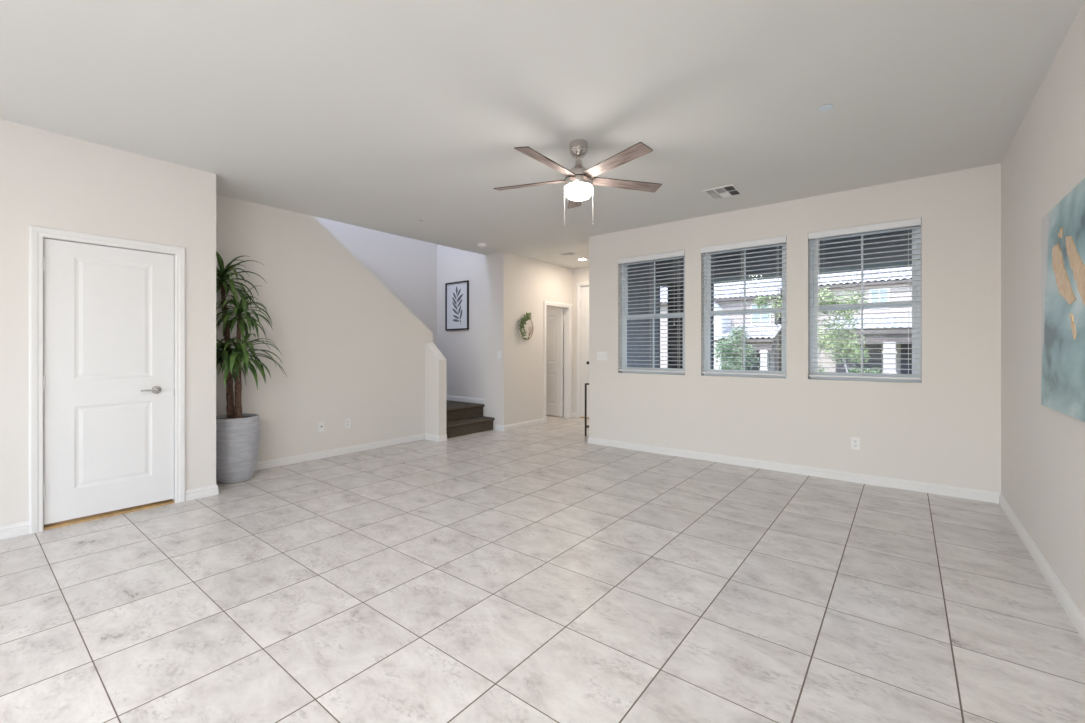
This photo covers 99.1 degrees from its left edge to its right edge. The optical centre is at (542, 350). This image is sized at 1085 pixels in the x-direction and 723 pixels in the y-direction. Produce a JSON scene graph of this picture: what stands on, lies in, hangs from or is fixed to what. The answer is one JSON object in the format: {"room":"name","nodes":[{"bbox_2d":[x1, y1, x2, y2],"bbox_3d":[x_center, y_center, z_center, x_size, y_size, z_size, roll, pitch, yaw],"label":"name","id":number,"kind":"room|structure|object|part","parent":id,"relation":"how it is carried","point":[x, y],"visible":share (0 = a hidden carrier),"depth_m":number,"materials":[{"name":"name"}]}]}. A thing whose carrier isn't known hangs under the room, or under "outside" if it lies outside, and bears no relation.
{"room":"empty living room","nodes":[
{"label":"empty living room","id":0,"kind":"room"},
{"bbox_2d":[0,119,215,525],"bbox_3d":[-4.696,-0.141,2.285,0.730,2.800,5.040,0,0,38],"label":"wall","id":1,"kind":"structure","parent":0,"point":[48,179],"depth_m":3.42,"materials":[{"name":"white paint"}]},
{"bbox_2d":[0,521,28,539],"bbox_3d":[-4.705,1.216,1.671,0.013,0.086,3.822,0,0,38],"label":"baseboard","id":2,"kind":"structure","parent":1,"relation":"attached to","point":[18,529],"depth_m":3.12,"materials":[{"name":"white paint"}]},
{"bbox_2d":[29,225,184,533],"bbox_3d":[-3.299,0.200,3.554,0.182,2.118,0.876,0,0,38],"label":"door","id":3,"kind":"structure","parent":1,"relation":"in","point":[107,314],"depth_m":3.48,"materials":[{"name":"white paint"}]},
{"bbox_3d":[-3.115,0.318,3.684,0.054,0.066,0.139,0,0,38],"label":"handle","id":4,"kind":"part","parent":3,"relation":"part of","materials":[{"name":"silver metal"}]},
{"bbox_2d":[216,194,445,461],"bbox_3d":[-2.386,-0.141,5.481,0.420,2.800,2.840,0,0,38],"label":"wall","id":5,"kind":"structure","parent":0,"point":[349,347],"depth_m":5.38,"materials":[{"name":"white paint"}]},
{"bbox_2d":[185,433,446,500],"bbox_3d":[-2.280,1.216,5.257,0.623,0.086,3.062,0,0,38],"label":"baseboard","id":6,"kind":"structure","parent":5,"relation":"attached to","point":[211,490],"depth_m":5.37,"materials":[{"name":"white paint"}]},
{"bbox_2d":[318,421,323,431],"bbox_3d":[-2.570,0.886,5.378,0.018,0.116,0.070,0,0,38],"label":"cable plate","id":7,"kind":"object","parent":5,"relation":"attached to","point":[320,424],"visible":1,"depth_m":5.37,"materials":[{"name":"white plastic"}]},
{"bbox_2d":[345,418,349,428],"bbox_3d":[-2.376,0.890,5.632,0.009,0.116,0.070,0,0,38],"label":"wall outlet","id":8,"kind":"object","parent":5,"relation":"attached to","point":[347,421],"visible":1,"depth_m":5.63,"materials":[{"name":"white plastic"}]},
{"bbox_2d":[314,216,436,346],"bbox_3d":[-2.950,-1.492,5.879,1.440,5.500,5.250,0,0,38],"label":"wall","id":9,"kind":"structure","parent":0,"point":[407,267],"depth_m":7.66,"materials":[{"name":"white paint"}]},
{"bbox_2d":[437,244,508,429],"bbox_3d":[-1.206,-1.442,7.771,1.610,5.400,0.120,0,0,38],"label":"wall","id":10,"kind":"structure","parent":0,"point":[473,368],"depth_m":7.56,"materials":[{"name":"white paint"}]},
{"bbox_2d":[445,280,468,330],"bbox_3d":[-1.458,-0.756,7.875,0.571,0.820,0.028,0,0,38],"label":"framed print","id":11,"kind":"object","parent":10,"relation":"attached to","point":[456,293],"visible":1,"depth_m":7.87,"materials":[{"name":"white paper"}]},
{"bbox_2d":[446,395,484,403],"bbox_3d":[-1.408,0.824,7.845,1.200,0.086,0.013,0,0,38],"label":"baseboard","id":12,"kind":"structure","parent":10,"relation":"attached to","point":[448,397],"depth_m":7.74,"materials":[{"name":"white paint"}]},
{"bbox_2d":[497,351,500,358],"bbox_3d":[-0.684,0.072,7.278,0.070,0.116,0.012,0,0,38],"label":"light switch","id":13,"kind":"object","parent":10,"relation":"attached to","point":[498,352],"visible":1,"depth_m":7.28,"materials":[{"name":"white plastic"}]},
{"bbox_2d":[509,253,572,423],"bbox_3d":[-0.030,-0.141,8.063,0.120,2.800,1.790,0,0,38],"label":"wall","id":14,"kind":"structure","parent":0,"point":[532,282],"depth_m":7.73,"materials":[{"name":"white paint"}]},
{"bbox_2d":[495,418,543,430],"bbox_3d":[-0.361,1.216,7.671,0.183,0.086,1.032,0,0,38],"label":"baseboard","id":15,"kind":"structure","parent":14,"relation":"attached to","point":[536,421],"depth_m":7.50,"materials":[{"name":"white paint"}]},
{"bbox_2d":[518,312,533,340],"bbox_3d":[-0.249,-0.396,7.584,0.102,0.473,0.417,0,0,38],"label":"wreath","id":16,"kind":"object","parent":14,"relation":"attached to","point":[527,315],"visible":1,"depth_m":7.53,"materials":[{"name":"green plant"}]},
{"bbox_2d":[0,0,1083,268],"bbox_3d":[-1.190,-1.692,3.311,7.440,0.300,10.980,0,0,38],"label":"ceiling","id":17,"kind":"structure","parent":0,"point":[387,116],"depth_m":2.81,"materials":[{"name":"white paint"}]},
{"bbox_2d":[477,243,486,246],"bbox_3d":[-0.875,-1.522,6.711,0.144,0.040,0.144,0,0,38],"label":"smoke detector","id":18,"kind":"object","parent":17,"relation":"attached to","point":[478,244],"visible":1,"depth_m":6.66,"materials":[{"name":"white plastic"}]},
{"bbox_2d":[555,252,576,255],"bbox_3d":[0.375,-1.536,7.396,0.320,0.011,0.180,0,0,38],"label":"ceiling vent","id":19,"kind":"object","parent":17,"relation":"in","point":[566,253],"visible":1,"depth_m":7.39,"materials":[{"name":"white metal"}]},
{"bbox_2d":[493,139,661,225],"bbox_3d":[0.242,-1.234,3.399,1.311,0.614,1.254,0,0,38],"label":"ceiling fan","id":20,"kind":"object","parent":17,"relation":"hanging from","point":[579,181],"visible":1,"depth_m":3.36,"materials":[{"name":"silver metal"}]},
{"bbox_3d":[-0.089,-1.274,3.561,0.587,0.006,0.120,0,12,19],"label":"blade","id":21,"kind":"part","parent":20,"relation":"part of","materials":[{"name":"brown wood"}]},
{"bbox_3d":[0.040,-1.274,3.135,0.120,0.006,0.587,15,9,36],"label":"blade","id":22,"kind":"part","parent":20,"relation":"part of","materials":[{"name":"brown wood"}]},
{"bbox_3d":[0.163,-1.098,3.437,0.005,0.292,0.004,0,0,38],"label":"pull chain","id":23,"kind":"part","parent":20,"relation":"part of","materials":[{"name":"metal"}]},
{"bbox_3d":[0.276,-1.274,3.815,0.120,0.006,0.587,-12,0,1],"label":"blade","id":24,"kind":"part","parent":20,"relation":"part of","materials":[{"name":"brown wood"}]},
{"bbox_3d":[0.269,-1.171,3.437,0.202,0.090,0.202,0,0,38],"label":"lamp globe","id":25,"kind":"part","parent":20,"relation":"part of","materials":[{"name":"white glass"}]},
{"bbox_3d":[0.485,-1.274,3.127,0.120,0.006,0.587,15,-8,-34],"label":"blade","id":26,"kind":"part","parent":20,"relation":"part of","materials":[{"name":"brown wood"}]},
{"bbox_3d":[0.631,-1.274,3.547,0.587,0.006,0.120,0,-12,-17],"label":"blade","id":27,"kind":"part","parent":20,"relation":"part of","materials":[{"name":"brown wood"}]},
{"bbox_2d":[702,184,742,199],"bbox_3d":[1.759,-1.536,4.505,0.290,0.011,0.330,0,0,38],"label":"ceiling vent","id":28,"kind":"object","parent":17,"relation":"in","point":[729,190],"visible":1,"depth_m":4.49,"materials":[{"name":"white metal"}]},
{"bbox_2d":[818,104,833,111],"bbox_3d":[1.794,-1.536,2.927,0.082,0.011,0.082,0,0,38],"label":"sprinkler cover","id":29,"kind":"object","parent":17,"relation":"attached to","point":[825,107],"visible":1,"depth_m":2.92,"materials":[{"name":"white plastic"}]},
{"bbox_2d":[0,415,1084,722],"bbox_3d":[-1.190,1.319,3.311,7.440,0.120,10.980,0,0,38],"label":"floor","id":30,"kind":"structure","parent":0,"point":[539,573],"depth_m":2.29,"materials":[{"name":"tile"}]},
{"bbox_2d":[216,251,286,483],"bbox_3d":[-2.811,0.155,4.487,0.721,2.207,0.666,0,0,34],"label":"potted plant","id":31,"kind":"object","parent":30,"relation":"on","point":[237,433],"visible":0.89,"depth_m":4.39,"materials":[{"name":"green plant"}]},
{"bbox_3d":[-2.986,0.950,4.497,0.402,0.618,0.402,0,0,38],"label":"pot","id":32,"kind":"part","parent":31,"relation":"part of","materials":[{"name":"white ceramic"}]},
{"bbox_2d":[446,400,494,437],"bbox_3d":[-2.644,-0.204,6.078,1.432,2.925,4.316,0,0,38],"label":"staircase","id":33,"kind":"structure","parent":30,"relation":"on","point":[462,418],"depth_m":7.09,"materials":[{"name":"brown carpet"}]},
{"bbox_2d":[585,383,588,435],"bbox_3d":[1.034,0.871,7.069,0.300,0.775,0.960,0,0,38],"label":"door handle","id":34,"kind":"object","parent":30,"relation":"on","point":[586,384],"visible":0.22,"depth_m":6.78,"materials":[{"name":"black metal"}]},
{"bbox_3d":[0.633,0.881,6.786,0.020,0.755,0.020,0,0,38],"label":"leg","id":35,"kind":"part","parent":34,"relation":"part of","materials":[{"name":"black metal"}]},
{"bbox_2d":[546,267,588,415],"bbox_3d":[-0.014,-0.141,8.139,3.330,2.800,1.930,0,0,38],"label":"wall","id":36,"kind":"structure","parent":0,"point":[579,274],"depth_m":8.69,"materials":[{"name":"white paint"}]},
{"bbox_2d":[544,301,571,422],"bbox_3d":[-0.037,0.200,8.605,0.839,2.118,0.837,0,0,38],"label":"door","id":37,"kind":"structure","parent":36,"relation":"in","point":[554,362],"depth_m":8.70,"materials":[{"name":"white paint"}]},
{"bbox_2d":[577,281,588,418],"bbox_3d":[1.088,-0.004,8.382,1.047,2.526,0.188,0,0,38],"label":"door","id":38,"kind":"structure","parent":36,"relation":"in","point":[582,287],"depth_m":8.62,"materials":[{"name":"white paint"}]},
{"bbox_2d":[589,163,1000,492],"bbox_3d":[2.257,-0.141,5.105,3.990,2.800,0.180,0,0,38],"label":"wall","id":39,"kind":"structure","parent":0,"point":[944,428],"depth_m":4.50,"materials":[{"name":"white paint"}]},
{"bbox_2d":[597,352,607,359],"bbox_3d":[0.790,0.073,6.135,0.162,0.116,0.012,0,0,38],"label":"light switch","id":40,"kind":"object","parent":39,"relation":"attached to","point":[600,355],"visible":1,"depth_m":6.13,"materials":[{"name":"white plastic"}]},
{"bbox_2d":[622,256,684,374],"bbox_3d":[1.403,-0.447,5.815,0.889,1.476,0.067,0,0,38],"label":"window","id":41,"kind":"structure","parent":39,"relation":"in","point":[624,337],"depth_m":5.88,"materials":[{"name":"white plastic"}]},
{"bbox_2d":[618,250,684,372],"bbox_3d":[1.348,-0.459,5.745,0.881,1.445,0.073,0,0,38],"label":"window blind","id":42,"kind":"object","parent":41,"relation":"attached to","point":[682,252],"visible":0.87,"depth_m":5.73,"materials":[{"name":"white plastic"}]},
{"bbox_3d":[1.353,0.255,5.751,0.877,0.018,0.050,0,0,38],"label":"rail","id":43,"kind":"part","parent":42,"relation":"part of","materials":[{"name":"white plastic"}]},
{"bbox_3d":[1.397,-0.099,5.807,0.825,0.717,0.026,0,0,38],"label":"sash","id":44,"kind":"part","parent":41,"relation":"part of","materials":[{"name":"white plastic"}]},
{"bbox_3d":[1.413,-0.781,5.828,0.825,0.743,0.026,0,0,38],"label":"sash","id":45,"kind":"part","parent":41,"relation":"part of","materials":[{"name":"white plastic"}]},
{"bbox_2d":[704,242,786,377],"bbox_3d":[2.250,-0.447,5.151,0.886,1.476,0.067,0,0,38],"label":"window","id":46,"kind":"structure","parent":39,"relation":"in","point":[706,347],"depth_m":5.14,"materials":[{"name":"white plastic"}]},
{"bbox_2d":[701,236,786,375],"bbox_3d":[2.195,-0.459,5.080,0.878,1.445,0.073,0,0,38],"label":"window blind","id":47,"kind":"object","parent":46,"relation":"attached to","point":[783,239],"visible":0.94,"depth_m":5.06,"materials":[{"name":"white plastic"}]},
{"bbox_3d":[2.200,0.255,5.087,0.874,0.018,0.050,0,0,38],"label":"rail","id":48,"kind":"part","parent":47,"relation":"part of","materials":[{"name":"white plastic"}]},
{"bbox_3d":[2.244,-0.099,5.143,0.822,0.717,0.026,0,0,38],"label":"sash","id":49,"kind":"part","parent":46,"relation":"part of","materials":[{"name":"white plastic"}]},
{"bbox_3d":[2.260,-0.781,5.164,0.822,0.743,0.026,0,0,38],"label":"sash","id":50,"kind":"part","parent":46,"relation":"part of","materials":[{"name":"white plastic"}]},
{"bbox_2d":[588,437,999,502],"bbox_3d":[2.773,1.216,5.773,4.003,0.086,1.893,0,0,38],"label":"baseboard","id":51,"kind":"structure","parent":39,"relation":"attached to","point":[987,496],"depth_m":4.60,"materials":[{"name":"white paint"}]},
{"bbox_2d":[851,437,859,449],"bbox_3d":[2.987,0.888,4.413,0.070,0.116,0.009,0,0,38],"label":"wall outlet","id":52,"kind":"object","parent":39,"relation":"attached to","point":[855,442],"visible":1,"depth_m":4.41,"materials":[{"name":"white plastic"}]},
{"bbox_2d":[810,225,920,382],"bbox_3d":[3.100,-0.447,4.484,0.885,1.476,0.067,0,0,38],"label":"window","id":53,"kind":"structure","parent":39,"relation":"in","point":[916,358],"depth_m":4.40,"materials":[{"name":"white plastic"}]},
{"bbox_2d":[808,218,920,379],"bbox_3d":[3.045,-0.459,4.413,0.877,1.445,0.073,0,0,38],"label":"window blind","id":54,"kind":"object","parent":53,"relation":"attached to","point":[916,221],"visible":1,"depth_m":4.38,"materials":[{"name":"white plastic"}]},
{"bbox_3d":[2.773,-0.436,4.637,0.003,1.396,0.057,0,0,38],"label":"ladder cord","id":55,"kind":"part","parent":54,"relation":"part of","materials":[{"name":"white fabric"}]},
{"bbox_3d":[3.050,-0.436,4.420,0.003,1.396,0.057,0,0,38],"label":"ladder cord","id":56,"kind":"part","parent":54,"relation":"part of","materials":[{"name":"white fabric"}]},
{"bbox_3d":[3.050,0.255,4.420,0.873,0.018,0.050,0,0,38],"label":"rail","id":57,"kind":"part","parent":54,"relation":"part of","materials":[{"name":"white plastic"}]},
{"bbox_3d":[3.326,-0.436,4.203,0.003,1.396,0.057,0,0,38],"label":"ladder cord","id":58,"kind":"part","parent":54,"relation":"part of","materials":[{"name":"white fabric"}]},
{"bbox_3d":[3.094,-0.099,4.476,0.821,0.717,0.026,0,0,38],"label":"sash","id":59,"kind":"part","parent":53,"relation":"part of","materials":[{"name":"white plastic"}]},
{"bbox_3d":[3.110,-0.781,4.497,0.821,0.743,0.026,0,0,38],"label":"sash","id":60,"kind":"part","parent":53,"relation":"part of","materials":[{"name":"white plastic"}]},
{"bbox_2d":[1001,0,1084,616],"bbox_3d":[1.115,-0.141,0.320,0.120,2.800,9.120,0,0,38],"label":"wall","id":61,"kind":"structure","parent":0,"point":[1043,447],"depth_m":2.75,"materials":[{"name":"white paint"}]},
{"bbox_2d":[999,493,1084,642],"bbox_3d":[1.044,1.216,0.337,0.013,0.086,8.820,0,0,38],"label":"baseboard","id":62,"kind":"structure","parent":61,"relation":"attached to","point":[1073,612],"depth_m":2.49,"materials":[{"name":"white paint"}]},
{"bbox_2d":[1041,178,1084,421],"bbox_3d":[2.278,-0.208,1.937,0.038,1.010,1.450,0,0,38],"label":"canvas painting","id":63,"kind":"object","parent":61,"relation":"attached to","point":[1063,227],"visible":1,"depth_m":2.16,"materials":[{"name":"teal fabric"}]},
{"bbox_3d":[1.350,-0.141,7.075,0.130,2.800,1.800,0,0,38],"label":"wall","id":64,"kind":"structure","parent":0,"visible":0},
{"bbox_2d":[627,262,659,367],"bbox_3d":[1.407,-0.091,7.031,0.015,2.900,1.800,0,0,38],"label":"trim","id":65,"kind":"structure","parent":64,"relation":"attached to","point":[643,364],"depth_m":7.21,"materials":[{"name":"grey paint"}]},
{"bbox_3d":[3.405,1.338,5.717,8.700,0.120,2.200,0,0,38],"label":"porch slab","id":66,"kind":"object","parent":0,"visible":0},
{"bbox_2d":[668,283,713,368],"bbox_3d":[2.393,0.103,7.465,0.670,2.350,0.480,0,0,38],"label":"porch column","id":67,"kind":"structure","parent":66,"relation":"on","point":[675,345],"depth_m":7.39,"materials":[{"name":"stone"}]},
{"bbox_2d":[656,229,911,287],"bbox_3d":[4.927,-1.384,5.490,7.424,0.615,0.480,0,0,38],"label":"beam","id":68,"kind":"structure","parent":67,"relation":"on","point":[903,231],"depth_m":6.15,"materials":[{"name":"paint"}]},
{"label":"outside","id":69,"kind":"structure","parent":0,"visible":0},
{"bbox_3d":[18.549,1.443,39.847,100.000,0.130,34.400,0,0,38],"label":"lawn","id":70,"kind":"structure","parent":69,"visible":0},
{"bbox_2d":[660,278,781,370],"bbox_3d":[14.169,-2.752,37.828,11.800,8.260,15.074,0,0,38],"label":"townhouse","id":71,"kind":"structure","parent":70,"relation":"on","point":[753,326],"depth_m":31.79,"materials":[{"name":"beige paint"}]},
{"bbox_3d":[14.877,-2.466,31.521,1.100,1.250,0.025,0,0,38],"label":"pane","id":72,"kind":"part","parent":71,"relation":"part of","materials":[{"name":"glass"}]},
{"bbox_2d":[721,364,741,369],"bbox_3d":[11.870,1.160,29.046,1.492,0.698,0.631,0,0,38],"label":"shrub","id":73,"kind":"object","parent":70,"relation":"on","point":[740,367],"visible":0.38,"depth_m":29.02,"materials":[{"name":"green plant"}]},
{"bbox_2d":[779,267,911,373],"bbox_3d":[22.430,-2.952,31.347,9.600,8.660,15.073,0,0,38],"label":"townhouse","id":74,"kind":"structure","parent":70,"relation":"on","point":[899,363],"depth_m":27.20,"materials":[{"name":"beige paint"}]},
{"bbox_3d":[20.023,-3.067,27.484,0.780,1.050,0.025,0,0,38],"label":"pane","id":75,"kind":"part","parent":74,"relation":"part of","materials":[{"name":"glass"}]},
{"bbox_2d":[848,365,882,372],"bbox_3d":[17.442,1.130,24.945,1.583,0.689,0.692,0,0,38],"label":"shrub","id":76,"kind":"object","parent":70,"relation":"on","point":[851,370],"visible":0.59,"depth_m":24.97,"materials":[{"name":"green plant"}]},
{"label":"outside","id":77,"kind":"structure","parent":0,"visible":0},
{"bbox_3d":[4.044,1.463,21.357,100.000,0.090,9.400,0,0,38],"label":"street","id":78,"kind":"object","parent":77,"visible":0},
{"bbox_2d":[714,326,759,369],"bbox_3d":[7.165,0.224,17.275,1.759,2.312,1.401,0,0,38],"label":"leafy tree","id":79,"kind":"object","parent":78,"relation":"on","point":[739,336],"visible":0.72,"depth_m":17.14,"materials":[{"name":"green plant"}]},
{"bbox_2d":[753,287,869,372],"bbox_3d":[11.091,-0.592,19.284,4.354,3.961,2.315,0,0,38],"label":"leafy tree","id":80,"kind":"object","parent":78,"relation":"on","point":[833,338],"visible":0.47,"depth_m":18.46,"materials":[{"name":"green plant"}]}
]}

